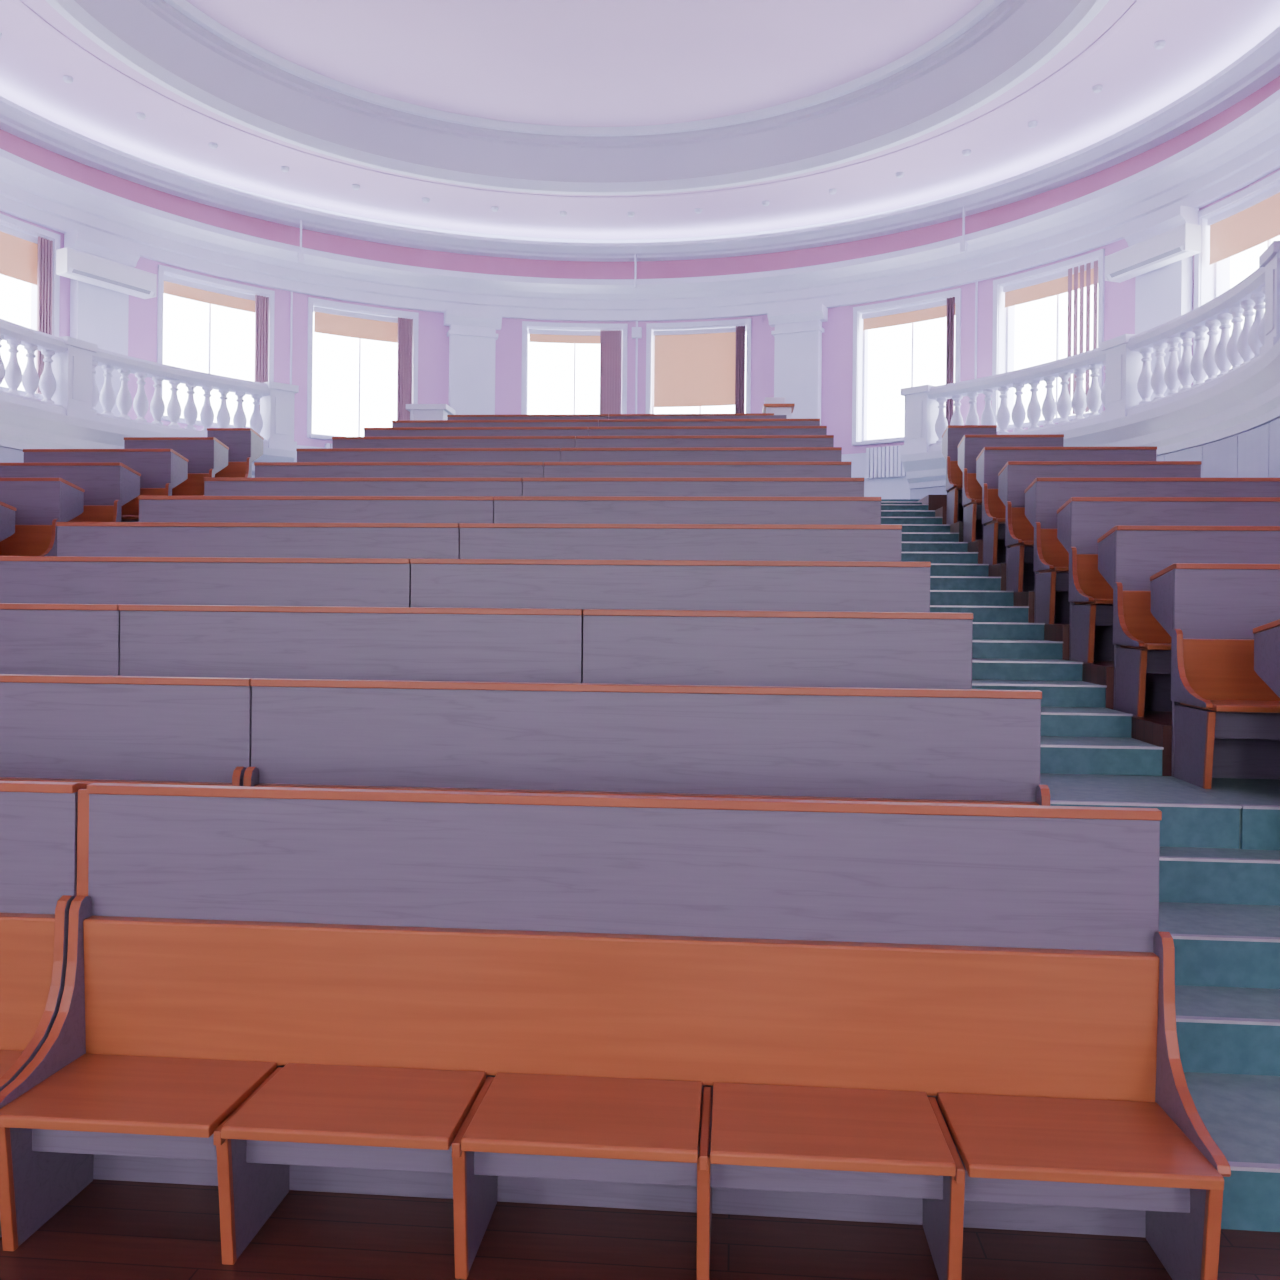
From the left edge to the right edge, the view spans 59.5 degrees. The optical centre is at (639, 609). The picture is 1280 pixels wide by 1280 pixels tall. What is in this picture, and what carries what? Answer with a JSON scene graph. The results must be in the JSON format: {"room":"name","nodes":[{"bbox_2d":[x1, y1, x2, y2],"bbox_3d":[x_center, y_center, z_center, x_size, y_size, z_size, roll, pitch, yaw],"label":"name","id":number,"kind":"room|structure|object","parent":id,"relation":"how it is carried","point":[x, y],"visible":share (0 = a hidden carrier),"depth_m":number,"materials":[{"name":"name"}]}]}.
{"room":"lecture hall","nodes":[
{"label":"lecture hall","id":0,"kind":"room"},
{"bbox_2d":[0,0,1279,238],"bbox_3d":[-1.765,-6.966,4.812,31.438,0.870,28.488,1,0,45],"label":"ceiling","id":1,"kind":"structure","parent":0,"point":[598,112],"depth_m":15.13,"materials":[{"name":"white paint"}]},
{"bbox_2d":[0,32,1164,216],"bbox_3d":[-0.417,-6.617,15.590,13.778,0.059,6.433,1,0,5],"label":"ceiling spotlights","id":2,"kind":"object","parent":1,"relation":"in","point":[1160,44],"depth_m":16.07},
{"bbox_2d":[0,1179,1279,1279],"bbox_3d":[-1.642,1.791,2.145,15.800,0.100,14.000,1,0,5],"label":"floor","id":3,"kind":"structure","parent":0,"point":[111,1229],"depth_m":3.08,"materials":[{"name":"brown wood"}]},
{"bbox_2d":[0,781,91,1237],"bbox_3d":[-2.922,1.123,3.468,2.405,1.209,0.822,1,0,5],"label":"bench","id":4,"kind":"object","parent":3,"relation":"on","point":[38,819],"visible":0.43,"depth_m":3.42,"materials":[{"name":"grey wood"}]},
{"bbox_2d":[0,400,295,477],"bbox_3d":[-7.413,-0.367,13.758,2.579,4.100,8.834,1,0,16],"label":"wall","id":5,"kind":"structure","parent":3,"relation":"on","point":[22,427],"depth_m":13.87,"materials":[{"name":"white paint"}]},
{"bbox_2d":[0,318,298,451],"bbox_3d":[-6.882,-2.912,13.588,1.524,1.000,7.848,1,0,15],"label":"balustrade","id":6,"kind":"object","parent":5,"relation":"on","point":[67,384],"visible":0.93,"depth_m":14.96,"materials":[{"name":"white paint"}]},
{"bbox_2d":[0,783,1230,1279],"bbox_3d":[-0.131,1.151,3.231,3.217,1.209,0.822,1,0,5],"label":"bench","id":7,"kind":"object","parent":3,"relation":"on","point":[943,1018],"visible":1,"depth_m":3.21,"materials":[{"name":"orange wood"}]},
{"bbox_2d":[881,501,1279,1231],"bbox_3d":[4.055,0.259,8.338,4.725,3.078,10.658,1,0,5],"label":"staircase","id":8,"kind":"structure","parent":3,"relation":"on","point":[1219,901],"depth_m":4.68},
{"bbox_2d":[881,495,1279,849],"bbox_3d":[-0.811,0.174,11.751,15.763,3.150,16.680,1,0,5],"label":"tiers","id":9,"kind":"object","parent":3,"relation":"on","point":[1259,799],"visible":0.07,"depth_m":5.76,"materials":[{"name":"wood"}]},
{"bbox_2d":[0,501,16,541],"bbox_3d":[-6.145,-0.300,8.208,2.792,1.094,0.822,1,0,5],"label":"bench","id":10,"kind":"object","parent":9,"relation":"on","point":[7,512],"visible":1,"depth_m":8.38,"materials":[{"name":"grey wood"}]},
{"bbox_2d":[0,478,84,555],"bbox_3d":[-5.918,-0.534,9.082,2.492,1.094,0.822,1,0,5],"label":"bench","id":11,"kind":"object","parent":9,"relation":"on","point":[40,503],"visible":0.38,"depth_m":9.05,"materials":[{"name":"grey wood"}]},
{"bbox_2d":[0,603,120,675],"bbox_3d":[-3.211,0.570,5.279,1.493,1.209,0.822,1,0,5],"label":"bench","id":12,"kind":"object","parent":9,"relation":"on","point":[36,639],"visible":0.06,"depth_m":5.30,"materials":[{"name":"grey wood"}]},
{"bbox_2d":[0,462,140,521],"bbox_3d":[-5.791,-0.773,9.965,2.392,1.094,0.822,1,0,5],"label":"bench","id":13,"kind":"object","parent":9,"relation":"on","point":[108,486],"visible":0.27,"depth_m":9.95,"materials":[{"name":"grey wood"}]},
{"bbox_2d":[23,449,188,521],"bbox_3d":[-5.285,-1.018,10.816,1.532,1.094,0.822,1,0,5],"label":"bench","id":14,"kind":"object","parent":9,"relation":"on","point":[161,470],"visible":0.36,"depth_m":10.84,"materials":[{"name":"grey wood"}]},
{"bbox_2d":[0,674,252,785],"bbox_3d":[-2.775,0.855,4.349,2.543,1.209,0.822,1,0,5],"label":"bench","id":15,"kind":"object","parent":9,"relation":"on","point":[54,728],"visible":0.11,"depth_m":4.34,"materials":[{"name":"grey wood"}]},
{"bbox_2d":[124,437,228,495],"bbox_3d":[-4.948,-1.264,11.680,1.012,1.094,0.822,1,0,5],"label":"bench","id":16,"kind":"object","parent":9,"relation":"on","point":[207,456],"visible":0.23,"depth_m":11.72,"materials":[{"name":"grey wood"}]},
{"bbox_2d":[0,556,410,606],"bbox_3d":[-2.562,0.254,6.117,2.618,1.094,0.822,1,0,5],"label":"bench","id":17,"kind":"object","parent":9,"relation":"on","point":[335,582],"visible":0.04,"depth_m":6.16,"materials":[{"name":"grey wood"}]},
{"bbox_2d":[207,428,263,477],"bbox_3d":[-4.636,-1.501,12.547,0.542,1.094,0.822,1,0,5],"label":"bench","id":18,"kind":"object","parent":9,"relation":"on","point":[245,445],"visible":0.27,"depth_m":12.60,"materials":[{"name":"grey wood"}]},
{"bbox_2d":[56,522,459,558],"bbox_3d":[-2.446,-0.005,7.001,2.633,1.094,0.822,1,0,5],"label":"bench","id":19,"kind":"object","parent":9,"relation":"on","point":[78,539],"visible":0.09,"depth_m":7.06,"materials":[{"name":"grey wood"}]},
{"bbox_2d":[138,496,493,522],"bbox_3d":[-2.334,-0.262,7.885,2.603,1.094,0.822,1,0,5],"label":"bench","id":20,"kind":"object","parent":9,"relation":"on","point":[243,509],"visible":0.08,"depth_m":7.94,"materials":[{"name":"grey wood"}]},
{"bbox_2d":[119,604,582,682],"bbox_3d":[-1.368,0.589,5.123,2.194,1.209,0.822,1,0,5],"label":"bench","id":21,"kind":"object","parent":9,"relation":"on","point":[531,645],"visible":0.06,"depth_m":5.18,"materials":[{"name":"grey wood"}]},
{"bbox_2d":[204,478,522,495],"bbox_3d":[-2.216,-0.497,8.768,2.583,1.094,0.822,1,0,5],"label":"bench","id":22,"kind":"object","parent":9,"relation":"on","point":[212,486],"visible":0.09,"depth_m":8.82,"materials":[{"name":"grey wood"}]},
{"bbox_2d":[254,462,543,477],"bbox_3d":[-2.124,-0.736,9.654,2.573,1.094,0.822,1,0,5],"label":"bench","id":23,"kind":"object","parent":9,"relation":"on","point":[262,469],"visible":0.09,"depth_m":9.71,"materials":[{"name":"grey wood"}]},
{"bbox_2d":[296,448,560,462],"bbox_3d":[-2.031,-0.985,10.539,2.563,1.094,0.822,1,0,5],"label":"bench","id":24,"kind":"object","parent":9,"relation":"on","point":[543,455],"visible":0.07,"depth_m":10.59,"materials":[{"name":"grey wood"}]},
{"bbox_2d":[406,404,454,419],"bbox_3d":[-2.834,-2.082,15.146,0.550,1.320,0.500,1,0,5],"label":"side table","id":25,"kind":"object","parent":9,"relation":"on","point":[417,411],"visible":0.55,"depth_m":14.95,"materials":[{"name":"white paint"}]},
{"bbox_2d":[332,436,575,447],"bbox_3d":[-1.938,-1.234,11.425,2.553,1.094,0.822,1,0,5],"label":"bench","id":26,"kind":"object","parent":9,"relation":"on","point":[393,441],"visible":0.1,"depth_m":11.48,"materials":[{"name":"grey wood"}]},
{"bbox_2d":[364,427,588,436],"bbox_3d":[-1.841,-1.474,12.310,2.533,1.094,0.822,1,0,5],"label":"bench","id":27,"kind":"object","parent":9,"relation":"on","point":[369,431],"visible":0.03,"depth_m":12.37,"materials":[{"name":"grey wood"}]},
{"bbox_2d":[392,419,598,427],"bbox_3d":[-1.743,-1.702,13.195,2.493,1.094,0.822,1,0,5],"label":"bench","id":28,"kind":"object","parent":9,"relation":"on","point":[594,422],"visible":0.07,"depth_m":13.25,"materials":[{"name":"grey wood"}]},
{"bbox_2d":[447,414,608,419],"bbox_3d":[-1.437,-1.919,14.062,2.073,1.094,0.822,1,0,5],"label":"bench","id":29,"kind":"object","parent":9,"relation":"on","point":[508,416],"visible":0.06,"depth_m":14.11,"materials":[{"name":"grey wood"}]},
{"bbox_2d":[243,678,1049,805],"bbox_3d":[-0.023,0.882,4.115,2.970,1.209,0.822,1,0,5],"label":"bench","id":30,"kind":"object","parent":9,"relation":"on","point":[957,746],"visible":0.19,"depth_m":4.17,"materials":[{"name":"grey wood"}]},
{"bbox_2d":[410,559,930,611],"bbox_3d":[0.134,0.281,5.889,2.780,1.094,0.822,1,0,5],"label":"bench","id":31,"kind":"object","parent":9,"relation":"on","point":[837,586],"visible":0.09,"depth_m":5.95,"materials":[{"name":"grey wood"}]},
{"bbox_2d":[459,523,901,561],"bbox_3d":[0.224,0.021,6.774,2.715,1.094,0.822,1,0,5],"label":"bench","id":32,"kind":"object","parent":9,"relation":"on","point":[722,542],"visible":0.12,"depth_m":6.83,"materials":[{"name":"grey wood"}]},
{"bbox_2d":[494,496,880,524],"bbox_3d":[0.307,-0.236,7.661,2.685,1.094,0.822,1,0,5],"label":"bench","id":33,"kind":"object","parent":9,"relation":"on","point":[507,509],"visible":0.15,"depth_m":7.72,"materials":[{"name":"grey wood"}]},
{"bbox_2d":[609,413,773,418],"bbox_3d":[0.634,-1.899,13.887,2.071,1.094,0.822,1,0,5],"label":"bench","id":34,"kind":"object","parent":9,"relation":"on","point":[714,415],"visible":0.08,"depth_m":13.94,"materials":[{"name":"grey wood"}]},
{"bbox_2d":[522,478,863,496],"bbox_3d":[0.392,-0.471,8.547,2.640,1.094,0.822,1,0,5],"label":"bench","id":35,"kind":"object","parent":9,"relation":"on","point":[654,487],"visible":0.09,"depth_m":8.60,"materials":[{"name":"grey wood"}]},
{"bbox_2d":[544,462,851,477],"bbox_3d":[0.471,-0.710,9.434,2.623,1.094,0.822,1,0,5],"label":"bench","id":36,"kind":"object","parent":9,"relation":"on","point":[551,469],"visible":0.12,"depth_m":9.49,"materials":[{"name":"grey wood"}]},
{"bbox_2d":[561,447,841,461],"bbox_3d":[0.554,-0.960,10.320,2.613,1.094,0.822,1,0,5],"label":"bench","id":37,"kind":"object","parent":9,"relation":"on","point":[699,454],"visible":0.09,"depth_m":10.37,"materials":[{"name":"grey wood"}]},
{"bbox_2d":[576,435,833,447],"bbox_3d":[0.638,-1.209,11.206,2.606,1.094,0.822,1,0,5],"label":"bench","id":38,"kind":"object","parent":9,"relation":"on","point":[705,440],"visible":0.02,"depth_m":11.26,"materials":[{"name":"grey wood"}]},
{"bbox_2d":[589,426,826,435],"bbox_3d":[0.721,-1.448,12.093,2.597,1.094,0.822,1,0,5],"label":"bench","id":39,"kind":"object","parent":9,"relation":"on","point":[625,430],"visible":0.07,"depth_m":12.15,"materials":[{"name":"grey wood"}]},
{"bbox_2d":[599,418,819,426],"bbox_3d":[0.794,-1.677,12.980,2.588,1.094,0.822,1,0,5],"label":"bench","id":40,"kind":"object","parent":9,"relation":"on","point":[602,422],"visible":0.02,"depth_m":13.04,"materials":[{"name":"grey wood"}]},
{"bbox_2d":[583,609,972,688],"bbox_3d":[0.603,0.609,4.955,1.749,1.209,0.822,1,0,5],"label":"bench","id":41,"kind":"object","parent":9,"relation":"on","point":[915,650],"visible":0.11,"depth_m":5.01,"materials":[{"name":"grey wood"}]},
{"bbox_2d":[763,397,794,418],"bbox_3d":[1.810,-2.070,14.701,0.400,1.390,0.500,1,0,5],"label":"cabinet","id":42,"kind":"object","parent":9,"relation":"on","point":[776,405],"visible":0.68,"depth_m":14.50,"materials":[{"name":"white paint"}]},
{"bbox_2d":[942,425,996,524],"bbox_3d":[3.524,-1.420,11.855,0.542,1.094,0.822,1,0,5],"label":"bench","id":43,"kind":"object","parent":9,"relation":"on","point":[952,435],"visible":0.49,"depth_m":11.90,"materials":[{"name":"grey wood"}]},
{"bbox_2d":[958,434,1063,542],"bbox_3d":[3.666,-1.178,10.949,0.982,1.094,0.822,1,0,5],"label":"bench","id":44,"kind":"object","parent":9,"relation":"on","point":[970,447],"visible":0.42,"depth_m":11.00,"materials":[{"name":"grey wood"}]},
{"bbox_2d":[976,446,1156,564],"bbox_3d":[3.867,-0.926,10.039,1.542,1.094,0.822,1,0,5],"label":"bench","id":45,"kind":"object","parent":9,"relation":"on","point":[990,461],"visible":0.32,"depth_m":10.11,"materials":[{"name":"grey wood"}]},
{"bbox_2d":[998,461,1201,591],"bbox_3d":[3.804,-0.677,9.151,1.572,1.094,0.822,1,0,5],"label":"bench","id":46,"kind":"object","parent":9,"relation":"on","point":[1014,477],"visible":0.35,"depth_m":9.22,"materials":[{"name":"grey wood"}]},
{"bbox_2d":[1024,478,1279,623],"bbox_3d":[3.911,-0.436,8.248,1.942,1.094,0.822,1,0,5],"label":"bench","id":47,"kind":"object","parent":9,"relation":"on","point":[1044,497],"visible":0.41,"depth_m":8.33,"materials":[{"name":"grey wood"}]},
{"bbox_2d":[1057,497,1279,662],"bbox_3d":[3.858,-0.200,7.359,1.992,1.094,0.822,1,0,5],"label":"bench","id":48,"kind":"object","parent":9,"relation":"on","point":[1081,521],"visible":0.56,"depth_m":7.45,"materials":[{"name":"grey wood"}]},
{"bbox_2d":[1097,526,1279,716],"bbox_3d":[3.830,0.057,6.468,2.092,1.094,0.822,1,0,5],"label":"bench","id":49,"kind":"object","parent":9,"relation":"on","point":[1128,556],"visible":0.59,"depth_m":6.57,"materials":[{"name":"grey wood"}]},
{"bbox_2d":[1150,563,1279,788],"bbox_3d":[3.752,0.318,5.582,2.092,1.094,0.822,1,0,5],"label":"bench","id":50,"kind":"object","parent":9,"relation":"on","point":[1226,718],"visible":1,"depth_m":5.69,"materials":[{"name":"grey wood"}]},
{"bbox_2d":[1253,619,1279,697],"bbox_3d":[3.697,0.582,4.693,1.847,1.094,0.822,1,0,5],"label":"bench","id":51,"kind":"object","parent":9,"relation":"on","point":[1266,636],"visible":1,"depth_m":5.02,"materials":[{"name":"grey wood"}]},
{"bbox_2d":[901,338,1279,498],"bbox_3d":[5.878,-0.234,13.008,2.806,4.100,9.645,1,0,-9],"label":"wall","id":52,"kind":"structure","parent":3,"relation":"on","point":[1231,426],"depth_m":11.86,"materials":[{"name":"white paint"}]},
{"bbox_2d":[900,240,1279,454],"bbox_3d":[5.380,-2.789,12.889,1.750,1.000,8.538,1,0,-9],"label":"balustrade","id":53,"kind":"object","parent":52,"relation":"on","point":[1130,383],"visible":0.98,"depth_m":13.38,"materials":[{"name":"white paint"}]},
{"bbox_2d":[0,76,1279,498],"bbox_3d":[-0.538,-2.949,14.602,17.280,9.400,11.877,1,0,5],"label":"wall","id":54,"kind":"structure","parent":0,"point":[1119,298],"depth_m":18.50,"materials":[{"name":"pink paint"}]},
{"bbox_2d":[0,224,37,284],"bbox_3d":[-8.512,-4.776,14.713,0.112,0.645,1.665,1,0,20],"label":"roller blind","id":55,"kind":"object","parent":54,"relation":"attached to","point":[18,250],"visible":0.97,"depth_m":15.09,"materials":[{"name":"brown fabric"}]},
{"bbox_2d":[0,213,59,399],"bbox_3d":[-8.511,-4.043,14.710,0.449,2.330,1.887,1,0,20],"label":"frame","id":56,"kind":"object","parent":54,"relation":"attached to","point":[56,244],"visible":0.41,"depth_m":15.47,"materials":[{"name":"white paint"}]},
{"bbox_2d":[36,236,52,393],"bbox_3d":[-8.164,-4.020,15.357,0.063,2.130,0.229,1,0,25],"label":"vertical blind slats","id":57,"kind":"object","parent":54,"relation":"attached to","point":[45,247],"visible":0.77,"depth_m":15.32,"materials":[{"name":"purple fabric"}]},
{"bbox_2d":[64,230,139,416],"bbox_3d":[-7.669,-3.840,15.973,0.303,2.820,0.997,1,0,30],"label":"pilaster","id":58,"kind":"object","parent":54,"relation":"attached to","point":[98,315],"visible":0.41,"depth_m":15.92,"materials":[{"name":"white paint"}]},
{"bbox_2d":[56,247,156,298],"bbox_3d":[-7.469,-4.718,15.735,0.256,0.340,1.384,1,0,30],"label":"air conditioner","id":59,"kind":"object","parent":54,"relation":"attached to","point":[70,263],"visible":1,"depth_m":15.59,"materials":[{"name":"plastic"}]},
{"bbox_2d":[164,275,254,312],"bbox_3d":[-6.699,-4.945,17.628,0.112,0.271,1.665,1,0,44],"label":"roller blind","id":60,"kind":"object","parent":54,"relation":"attached to","point":[173,286],"visible":1,"depth_m":17.57,"materials":[{"name":"brown fabric"}]},
{"bbox_2d":[157,265,274,427],"bbox_3d":[-6.702,-4.025,17.622,0.449,2.330,1.887,1,0,44],"label":"frame","id":61,"kind":"object","parent":54,"relation":"attached to","point":[161,269],"visible":0.48,"depth_m":17.48,"materials":[{"name":"white paint"}]},
{"bbox_2d":[254,295,268,409],"bbox_3d":[-6.117,-3.999,18.076,0.214,2.130,0.063,1,0,-41],"label":"vertical blind slats","id":62,"kind":"object","parent":54,"relation":"attached to","point":[261,303],"visible":0.64,"depth_m":18.06,"materials":[{"name":"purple fabric"}]},
{"bbox_2d":[290,220,303,384],"bbox_3d":[-5.599,-4.594,18.218,0.082,3.390,0.433,1,0,-38],"label":"cable conduit","id":63,"kind":"object","parent":54,"relation":"attached to","point":[300,256],"visible":0.82,"depth_m":18.36,"materials":[{"name":"white paint"}]},
{"bbox_2d":[325,443,331,447],"bbox_3d":[-4.696,-2.520,18.991,1.268,0.500,0.141,1,0,-29],"label":"radiator","id":64,"kind":"object","parent":54,"relation":"attached to","point":[327,445],"visible":0.02,"depth_m":18.65,"materials":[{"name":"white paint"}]},
{"bbox_2d":[313,306,397,342],"bbox_3d":[-4.743,-4.848,19.133,1.665,0.425,0.112,1,0,-29],"label":"roller blind","id":65,"kind":"object","parent":54,"relation":"attached to","point":[326,321],"visible":1,"depth_m":19.08,"materials":[{"name":"brown fabric"}]},
{"bbox_2d":[307,297,418,440],"bbox_3d":[-4.747,-4.006,19.124,1.887,2.330,0.449,1,0,-29],"label":"frame","id":66,"kind":"object","parent":54,"relation":"attached to","point":[310,435],"visible":0.48,"depth_m":18.89,"materials":[{"name":"white paint"}]},
{"bbox_2d":[397,317,412,419],"bbox_3d":[-4.073,-3.979,19.377,0.257,2.130,0.063,1,0,-24],"label":"vertical blind slats","id":67,"kind":"object","parent":54,"relation":"attached to","point":[405,325],"visible":0.65,"depth_m":19.36,"materials":[{"name":"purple fabric"}]},
{"bbox_2d":[444,309,501,414],"bbox_3d":[-2.939,-3.318,19.626,0.997,3.770,0.303,1,0,-16],"label":"pilaster","id":68,"kind":"object","parent":54,"relation":"attached to","point":[472,335],"visible":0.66,"depth_m":19.59,"materials":[{"name":"white paint"}]},
{"bbox_2d":[529,329,599,343],"bbox_3d":[-1.172,-4.912,20.153,1.665,0.227,0.112,1,0,-3],"label":"roller blind","id":69,"kind":"object","parent":54,"relation":"attached to","point":[535,335],"visible":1,"depth_m":20.14,"materials":[{"name":"brown fabric"}]},
{"bbox_2d":[521,321,627,413],"bbox_3d":[-1.181,-3.970,20.144,1.887,2.330,0.448,1,0,-3],"label":"frame","id":70,"kind":"object","parent":54,"relation":"attached to","point":[524,387],"visible":0.45,"depth_m":20.05,"materials":[{"name":"white paint"}]},
{"bbox_2d":[599,330,621,413],"bbox_3d":[-0.528,-3.943,20.077,0.386,2.130,0.064,1,0,2],"label":"vertical blind slats","id":71,"kind":"object","parent":54,"relation":"attached to","point":[610,341],"visible":0.65,"depth_m":20.05,"materials":[{"name":"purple fabric"}]},
{"bbox_2d":[632,254,641,413],"bbox_3d":[-0.077,-4.539,19.845,0.171,3.390,0.432,1,0,5],"label":"cable conduit","id":72,"kind":"object","parent":54,"relation":"attached to","point":[636,331],"visible":0.85,"depth_m":19.99,"materials":[{"name":"white paint"}]},
{"bbox_2d":[0,89,1279,320],"bbox_3d":[-0.524,-5.513,14.461,16.378,0.670,11.257,1,0,5],"label":"trim","id":73,"kind":"structure","parent":54,"relation":"attached to","point":[1245,150],"depth_m":17.55,"materials":[{"name":"white paint"}]},
{"bbox_2d":[0,26,1279,261],"bbox_3d":[-0.516,-6.333,14.461,16.378,0.170,11.257,1,0,5],"label":"trim","id":74,"kind":"structure","parent":54,"relation":"attached to","point":[1260,65],"depth_m":17.05,"materials":[{"name":"white paint"}]},
{"bbox_2d":[654,327,735,406],"bbox_3d":[1.055,-4.317,19.964,1.665,1.371,0.112,1,0,13],"label":"roller blind","id":75,"kind":"object","parent":54,"relation":"attached to","point":[693,367],"visible":1,"depth_m":19.99,"materials":[{"name":"brown fabric"}]},
{"bbox_2d":[646,318,750,413],"bbox_3d":[1.049,-3.948,19.955,1.887,2.330,0.448,1,0,13],"label":"frame","id":76,"kind":"object","parent":54,"relation":"attached to","point":[649,326],"visible":0.44,"depth_m":19.90,"materials":[{"name":"white paint"}]},
{"bbox_2d":[735,326,745,412],"bbox_3d":[1.762,-3.921,19.683,0.172,2.130,0.062,1,0,18],"label":"vertical blind slats","id":77,"kind":"object","parent":54,"relation":"attached to","point":[740,330],"visible":0.64,"depth_m":19.67,"materials":[{"name":"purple fabric"}]},
{"bbox_2d":[767,304,827,425],"bbox_3d":[2.669,-3.261,19.155,0.997,3.770,0.303,1,0,25],"label":"pilaster","id":78,"kind":"object","parent":54,"relation":"attached to","point":[798,331],"visible":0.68,"depth_m":19.10,"materials":[{"name":"white paint"}]},
{"bbox_2d":[866,445,905,478],"bbox_3d":[4.280,-2.430,18.238,1.268,0.500,0.141,1,0,39],"label":"radiator","id":79,"kind":"object","parent":54,"relation":"attached to","point":[881,462],"visible":0.52,"depth_m":18.39,"materials":[{"name":"white metal"}]},
{"bbox_2d":[852,288,960,445],"bbox_3d":[4.393,-3.914,18.349,1.887,2.330,0.449,1,0,39],"label":"frame","id":80,"kind":"object","parent":54,"relation":"attached to","point":[957,292],"visible":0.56,"depth_m":18.61,"materials":[{"name":"white paint"}]},
{"bbox_2d":[862,298,955,329],"bbox_3d":[4.408,-4.834,18.356,1.665,0.271,0.112,1,0,39],"label":"roller blind","id":81,"kind":"object","parent":54,"relation":"attached to","point":[933,310],"visible":0.99,"depth_m":18.39,"materials":[{"name":"brown fabric"}]},
{"bbox_2d":[945,297,954,424],"bbox_3d":[4.930,-3.889,17.777,0.129,2.130,0.062,1,0,44],"label":"vertical blind slats","id":82,"kind":"object","parent":54,"relation":"attached to","point":[950,309],"visible":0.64,"depth_m":17.76,"materials":[{"name":"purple fabric"}]},
{"bbox_2d":[960,207,977,411],"bbox_3d":[5.092,-4.487,17.311,0.433,3.390,0.082,1,0,-43],"label":"cable conduit","id":83,"kind":"object","parent":54,"relation":"attached to","point":[963,244],"visible":0.82,"depth_m":17.43,"materials":[{"name":"white paint"}]},
{"bbox_2d":[992,249,1104,431],"bbox_3d":[6.066,-3.897,16.538,0.449,2.330,1.887,1,0,-34],"label":"frame","id":84,"kind":"object","parent":54,"relation":"attached to","point":[1100,254],"visible":0.43,"depth_m":16.62,"materials":[{"name":"white paint"}]},
{"bbox_2d":[1003,262,1093,307],"bbox_3d":[6.083,-4.795,16.544,0.112,0.315,1.665,1,0,-34],"label":"roller blind","id":85,"kind":"object","parent":54,"relation":"attached to","point":[1057,283],"visible":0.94,"depth_m":16.70,"materials":[{"name":"brown fabric"}]},
{"bbox_2d":[1067,260,1097,414],"bbox_3d":[6.314,-3.870,15.992,0.009,2.120,0.499,1,0,-31],"label":"vertical blind slats","id":86,"kind":"object","parent":54,"relation":"attached to","point":[1088,265],"visible":0.79,"depth_m":16.00,"materials":[{"name":"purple fabric"}]},
{"bbox_2d":[1105,223,1200,282],"bbox_3d":[6.568,-4.578,14.408,0.256,0.340,1.384,1,0,-19],"label":"air conditioner","id":87,"kind":"object","parent":54,"relation":"attached to","point":[1181,242],"visible":1,"depth_m":14.23,"materials":[{"name":"plastic"}]},
{"bbox_2d":[1123,205,1198,400],"bbox_3d":[6.782,-3.695,14.632,0.303,2.820,0.997,1,0,-20],"label":"pilaster","id":88,"kind":"object","parent":54,"relation":"attached to","point":[1163,294],"visible":0.3,"depth_m":14.52,"materials":[{"name":"white paint"}]},
{"bbox_2d":[1193,170,1279,383],"bbox_3d":[7.359,-3.885,13.363,0.449,2.330,1.887,1,0,-10],"label":"frame","id":89,"kind":"object","parent":54,"relation":"attached to","point":[1274,177],"visible":0.24,"depth_m":14.19,"materials":[{"name":"white paint"}]},
{"bbox_2d":[1207,184,1279,264],"bbox_3d":[7.376,-4.650,13.364,0.112,0.579,1.665,1,0,-10],"label":"roller blind","id":90,"kind":"object","parent":54,"relation":"attached to","point":[1254,222],"visible":1,"depth_m":13.58,"materials":[{"name":"brown fabric"}]}
]}

